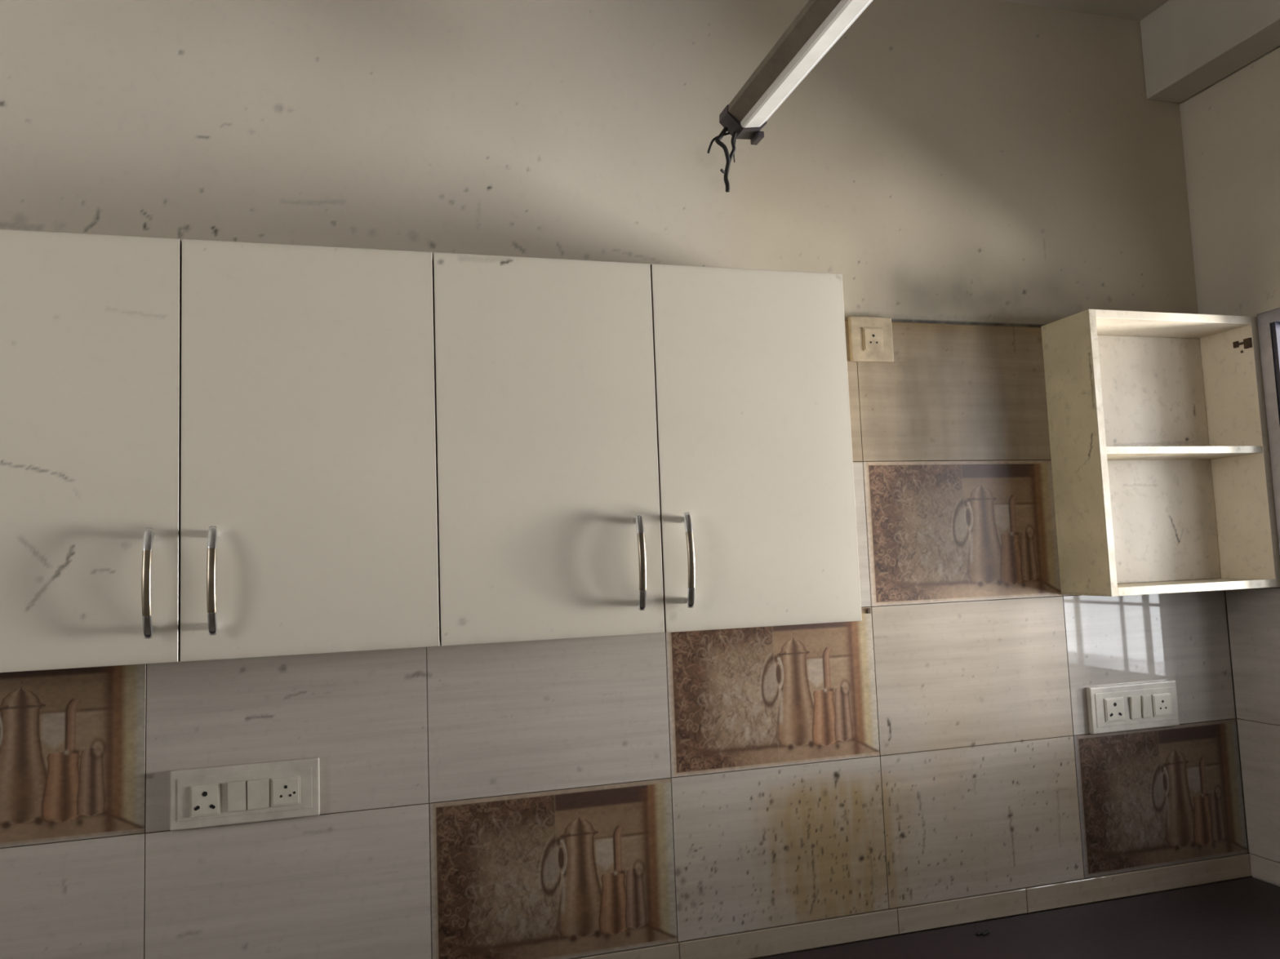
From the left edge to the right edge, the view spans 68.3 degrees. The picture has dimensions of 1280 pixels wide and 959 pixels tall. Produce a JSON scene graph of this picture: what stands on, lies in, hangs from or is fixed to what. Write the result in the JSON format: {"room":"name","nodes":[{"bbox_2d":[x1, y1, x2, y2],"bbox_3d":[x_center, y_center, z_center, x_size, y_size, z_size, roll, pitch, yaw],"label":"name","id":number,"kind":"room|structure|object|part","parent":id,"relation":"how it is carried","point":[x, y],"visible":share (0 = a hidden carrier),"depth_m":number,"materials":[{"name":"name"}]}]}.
{"room":"kitchen","nodes":[
{"label":"kitchen","id":0,"kind":"room"},
{"bbox_2d":[0,0,1253,958],"bbox_3d":[-0.466,0.350,1.712,4.155,2.870,0.124,-1,-5,-16],"label":"wall","id":1,"kind":"structure","parent":0,"point":[976,176],"depth_m":1.84,"materials":[{"name":"paint"}]},
{"bbox_2d":[0,663,146,848],"bbox_3d":[-1.025,0.429,1.487,0.447,0.298,0.006,-1,-5,-16],"label":"tile","id":2,"kind":"structure","parent":1,"relation":"attached to","point":[73,741],"depth_m":1.51,"materials":[{"name":"tile"}]},
{"bbox_2d":[0,229,439,672],"bbox_3d":[-0.723,-0.045,1.507,0.769,0.652,0.208,-1,-5,-16],"label":"upper cabinet","id":3,"kind":"object","parent":1,"relation":"attached to","point":[210,450],"visible":1,"depth_m":1.46,"materials":[{"name":"beige laminate"}]},
{"bbox_3d":[-0.892,-0.048,1.399,0.384,0.652,0.018,-1,-5,-16],"label":"door","id":4,"kind":"part","parent":3,"relation":"part of","materials":[{"name":"beige laminate"}]},
{"bbox_3d":[-0.727,0.153,1.398,0.012,0.163,0.038,-1,-5,-16],"label":"handle","id":5,"kind":"part","parent":3,"relation":"part of","materials":[{"name":"silver metal"}]},
{"bbox_3d":[-0.643,0.152,1.422,0.012,0.163,0.038,-1,-5,-16],"label":"handle","id":6,"kind":"part","parent":3,"relation":"part of","materials":[{"name":"silver metal"}]},
{"bbox_3d":[-0.521,-0.052,1.506,0.382,0.652,0.018,-1,-5,-16],"label":"door","id":7,"kind":"part","parent":3,"relation":"part of","materials":[{"name":"beige laminate"}]},
{"bbox_2d":[169,757,319,831],"bbox_3d":[-0.653,0.520,1.571,0.230,0.096,0.020,-1,-5,-16],"label":"socket plate","id":8,"kind":"object","parent":1,"relation":"attached to","point":[266,791],"visible":1,"depth_m":1.56,"materials":[{"name":"white plastic"}]},
{"bbox_2d":[189,783,220,817],"bbox_3d":[-0.713,0.526,1.548,0.046,0.050,0.004,-1,-5,-16],"label":"outlet","id":9,"kind":"object","parent":8,"relation":"attached to","point":[204,798],"depth_m":1.55,"materials":[{"name":"beige plastic"}]},
{"bbox_2d":[227,780,246,812],"bbox_3d":[-0.666,0.524,1.560,0.028,0.048,0.006,-1,-5,-16],"label":"rocker switch","id":10,"kind":"object","parent":8,"relation":"attached to","point":[237,789],"depth_m":1.56,"materials":[{"name":"beige plastic"}]},
{"bbox_2d":[247,778,269,809],"bbox_3d":[-0.634,0.523,1.569,0.034,0.048,0.006,-1,-5,-16],"label":"rocker switch","id":11,"kind":"object","parent":8,"relation":"attached to","point":[258,789],"depth_m":1.57,"materials":[{"name":"beige plastic"}]},
{"bbox_2d":[271,776,300,807],"bbox_3d":[-0.594,0.523,1.582,0.046,0.046,0.004,-1,-5,-16],"label":"outlet","id":12,"kind":"object","parent":8,"relation":"attached to","point":[285,790],"depth_m":1.58,"materials":[{"name":"beige plastic"}]},
{"bbox_2d":[429,777,677,958],"bbox_3d":[-0.151,0.715,1.710,0.445,0.298,0.006,-1,-5,-16],"label":"tile","id":13,"kind":"structure","parent":1,"relation":"attached to","point":[573,873],"depth_m":1.71,"materials":[{"name":"tile"}]},
{"bbox_2d":[0,320,1235,958],"bbox_3d":[-0.550,0.274,1.638,3.953,1.194,0.006,-1,-5,-16],"label":"tile backsplash","id":14,"kind":"structure","parent":1,"relation":"on","point":[971,789],"depth_m":1.78,"materials":[{"name":"tile"}]},
{"bbox_2d":[431,252,862,646],"bbox_3d":[0.013,-0.054,1.719,0.758,0.652,0.208,-1,-5,-16],"label":"upper cabinet","id":15,"kind":"object","parent":1,"relation":"attached to","point":[623,448],"visible":1,"depth_m":1.64,"materials":[{"name":"beige laminate"}]},
{"bbox_3d":[-0.154,-0.057,1.612,0.378,0.652,0.018,-1,-5,-16],"label":"door","id":16,"kind":"part","parent":15,"relation":"part of","materials":[{"name":"beige laminate"}]},
{"bbox_3d":[0.000,0.140,1.608,0.012,0.164,0.038,-1,-5,-16],"label":"handle","id":17,"kind":"part","parent":15,"relation":"part of","materials":[{"name":"silver metal"}]},
{"bbox_3d":[0.084,0.139,1.632,0.012,0.164,0.038,-1,-5,-16],"label":"handle","id":18,"kind":"part","parent":15,"relation":"part of","materials":[{"name":"silver metal"}]},
{"bbox_3d":[0.212,-0.062,1.717,0.377,0.652,0.018,-1,-5,-16],"label":"door","id":19,"kind":"part","parent":15,"relation":"part of","materials":[{"name":"beige laminate"}]},
{"bbox_2d":[665,607,879,777],"bbox_3d":[0.265,0.412,1.859,0.441,0.298,0.006,-1,-5,-16],"label":"tile","id":20,"kind":"structure","parent":1,"relation":"attached to","point":[771,696],"depth_m":1.85,"materials":[{"name":"tile"}]},
{"bbox_2d":[866,608,871,613],"bbox_3d":[0.466,0.268,1.925,0.008,0.011,0.004,-1,-5,-16],"label":"plug","id":21,"kind":"object","parent":1,"relation":"attached to","point":[868,610],"visible":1,"depth_m":1.92,"materials":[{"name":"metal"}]},
{"bbox_2d":[848,315,893,362],"bbox_3d":[0.485,-0.294,1.979,0.098,0.096,0.015,-1,-5,-16],"label":"socket plate","id":22,"kind":"object","parent":1,"relation":"attached to","point":[870,338],"visible":1,"depth_m":1.97,"materials":[{"name":"plastic"}]},
{"bbox_2d":[862,327,884,351],"bbox_3d":[0.488,-0.293,1.974,0.046,0.050,0.004,-1,-5,-16],"label":"outlet","id":23,"kind":"object","parent":22,"relation":"attached to","point":[873,337],"depth_m":1.97,"materials":[{"name":"plastic"}]},
{"bbox_3d":[-0.526,0.894,1.583,3.953,0.049,0.010,-1,-5,-16],"label":"tile skirting","id":24,"kind":"part","parent":1,"relation":"part of","materials":[{"name":"tile"}]},
{"bbox_2d":[862,460,1062,606],"bbox_3d":[0.691,0.109,2.011,0.467,0.298,0.006,-1,-5,-16],"label":"tile","id":25,"kind":"structure","parent":1,"relation":"attached to","point":[938,531],"depth_m":2.00,"materials":[{"name":"tile"}]},
{"bbox_2d":[1086,680,1179,734],"bbox_3d":[1.073,0.496,2.069,0.239,0.100,0.020,-1,-5,-16],"label":"socket plate","id":26,"kind":"object","parent":1,"relation":"attached to","point":[1148,704],"visible":1,"depth_m":2.06,"materials":[{"name":"white plastic"}]},
{"bbox_2d":[1103,697,1124,722],"bbox_3d":[1.032,0.500,2.051,0.050,0.050,0.004,-1,-5,-16],"label":"outlet","id":27,"kind":"object","parent":26,"relation":"attached to","point":[1113,707],"depth_m":2.05,"materials":[{"name":"beige plastic"}]},
{"bbox_2d":[1128,696,1141,719],"bbox_3d":[1.084,0.499,2.065,0.026,0.048,0.006,-1,-5,-16],"label":"rocker switch","id":28,"kind":"object","parent":26,"relation":"attached to","point":[1135,702],"depth_m":2.06,"materials":[{"name":"beige plastic"}]},
{"bbox_2d":[1141,695,1151,718],"bbox_3d":[1.112,0.498,2.073,0.022,0.048,0.006,-1,-5,-16],"label":"rocker switch","id":29,"kind":"object","parent":26,"relation":"attached to","point":[1145,700],"depth_m":2.07,"materials":[{"name":"beige plastic"}]},
{"bbox_2d":[1151,693,1172,716],"bbox_3d":[1.155,0.498,2.087,0.050,0.048,0.004,-1,-5,-16],"label":"outlet","id":30,"kind":"object","parent":26,"relation":"attached to","point":[1162,703],"depth_m":2.09,"materials":[{"name":"beige plastic"}]},
{"bbox_2d":[1072,718,1247,878],"bbox_3d":[1.153,0.698,2.086,0.444,0.298,0.006,-1,-5,-16],"label":"tile","id":31,"kind":"structure","parent":1,"relation":"attached to","point":[1158,797],"depth_m":2.08,"materials":[{"name":"tile"}]},
{"bbox_2d":[1040,309,1279,596],"bbox_3d":[1.142,-0.055,2.076,0.450,0.596,0.146,-1,-5,-16],"label":"upper cabinet","id":32,"kind":"object","parent":1,"relation":"attached to","point":[1161,465],"visible":1,"depth_m":2.11,"materials":[{"name":"beige laminate"}]},
{"bbox_3d":[0.934,-0.052,2.016,0.018,0.596,0.146,-1,-5,-16],"label":"panel","id":33,"kind":"part","parent":32,"relation":"part of","materials":[{"name":"beige laminate"}]},
{"bbox_3d":[1.124,-0.049,2.139,0.416,0.561,0.009,-1,-5,-16],"label":"panel","id":34,"kind":"part","parent":32,"relation":"part of","materials":[{"name":"beige wood"}]},
{"bbox_3d":[1.131,-0.343,2.101,0.416,0.018,0.146,-1,-5,-16],"label":"panel","id":35,"kind":"part","parent":32,"relation":"part of","materials":[{"name":"beige wood"}]},
{"bbox_3d":[1.144,-0.057,2.071,0.416,0.015,0.132,-1,-5,-16],"label":"shelf","id":36,"kind":"part","parent":32,"relation":"part of","materials":[{"name":"white wood"}]},
{"bbox_3d":[1.153,0.233,2.051,0.416,0.018,0.146,-1,-5,-16],"label":"panel","id":37,"kind":"part","parent":32,"relation":"part of","materials":[{"name":"white wood"}]},
{"bbox_3d":[1.350,-0.058,2.136,0.018,0.596,0.146,-1,-5,-16],"label":"panel","id":38,"kind":"part","parent":32,"relation":"part of","materials":[{"name":"beige wood"}]},
{"bbox_3d":[1.343,-0.297,2.107,0.006,0.029,0.044,-1,-5,-16],"label":"hinge plate","id":39,"kind":"part","parent":32,"relation":"part of","materials":[{"name":"metal"}]},
{"bbox_2d":[1001,0,1168,21],"bbox_3d":[-0.100,-1.291,0.244,4.325,0.120,3.440,-1,-5,-16],"label":"ceiling","id":40,"kind":"structure","parent":0,"point":[1134,10],"depth_m":2.21,"materials":[{"name":"beige paint"}]},
{"bbox_2d":[706,0,873,192],"bbox_3d":[0.338,-0.876,1.186,0.112,0.579,1.263,-1,-5,-16],"label":"light fixture","id":41,"kind":"object","parent":40,"relation":"hanging from","point":[820,24],"visible":1,"depth_m":1.55,"materials":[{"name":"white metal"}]},
{"bbox_2d":[1179,45,1279,887],"bbox_3d":[1.913,0.172,0.682,0.250,2.870,3.204,-1,-5,-16],"label":"wall","id":42,"kind":"structure","parent":0,"point":[1230,127],"depth_m":2.12,"materials":[{"name":"paint"}]},
{"bbox_2d":[1139,0,1279,102],"bbox_3d":[1.695,-1.156,0.748,0.100,0.198,3.204,-1,-5,-16],"label":"beam","id":43,"kind":"structure","parent":42,"relation":"attached to","point":[1188,46],"depth_m":2.12,"materials":[{"name":"beige paint"}]},
{"bbox_2d":[1225,317,1279,885],"bbox_3d":[1.512,0.221,1.636,0.006,1.244,1.139,-1,-5,-16],"label":"tile backsplash","id":44,"kind":"structure","parent":42,"relation":"attached to","point":[1253,614],"depth_m":2.10,"materials":[{"name":"tile"}]},
{"bbox_2d":[1256,307,1279,553],"bbox_3d":[1.638,0.017,1.599,0.248,0.867,1.016,-1,-5,-16],"label":"window","id":45,"kind":"structure","parent":42,"relation":"in","point":[1268,322],"depth_m":2.05,"materials":[{"name":"grey metal"}]},
{"bbox_3d":[0.012,1.676,-0.011,4.325,0.100,3.440,-1,-5,-16],"label":"floor","id":46,"kind":"structure","parent":0,"visible":0},
{"bbox_2d":[760,877,1279,958],"bbox_3d":[-0.422,1.318,1.244,3.952,0.860,0.616,-1,-5,-16],"label":"countertop","id":47,"kind":"structure","parent":46,"relation":"on","point":[1236,919],"depth_m":1.84,"materials":[{"name":"stone"}]},
{"bbox_2d":[975,930,989,935],"bbox_3d":[0.676,0.895,1.863,0.033,0.005,0.014,-1,-5,-16],"label":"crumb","id":48,"kind":"object","parent":47,"relation":"on","point":[986,932],"visible":1,"depth_m":1.86,"materials":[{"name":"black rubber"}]}
]}

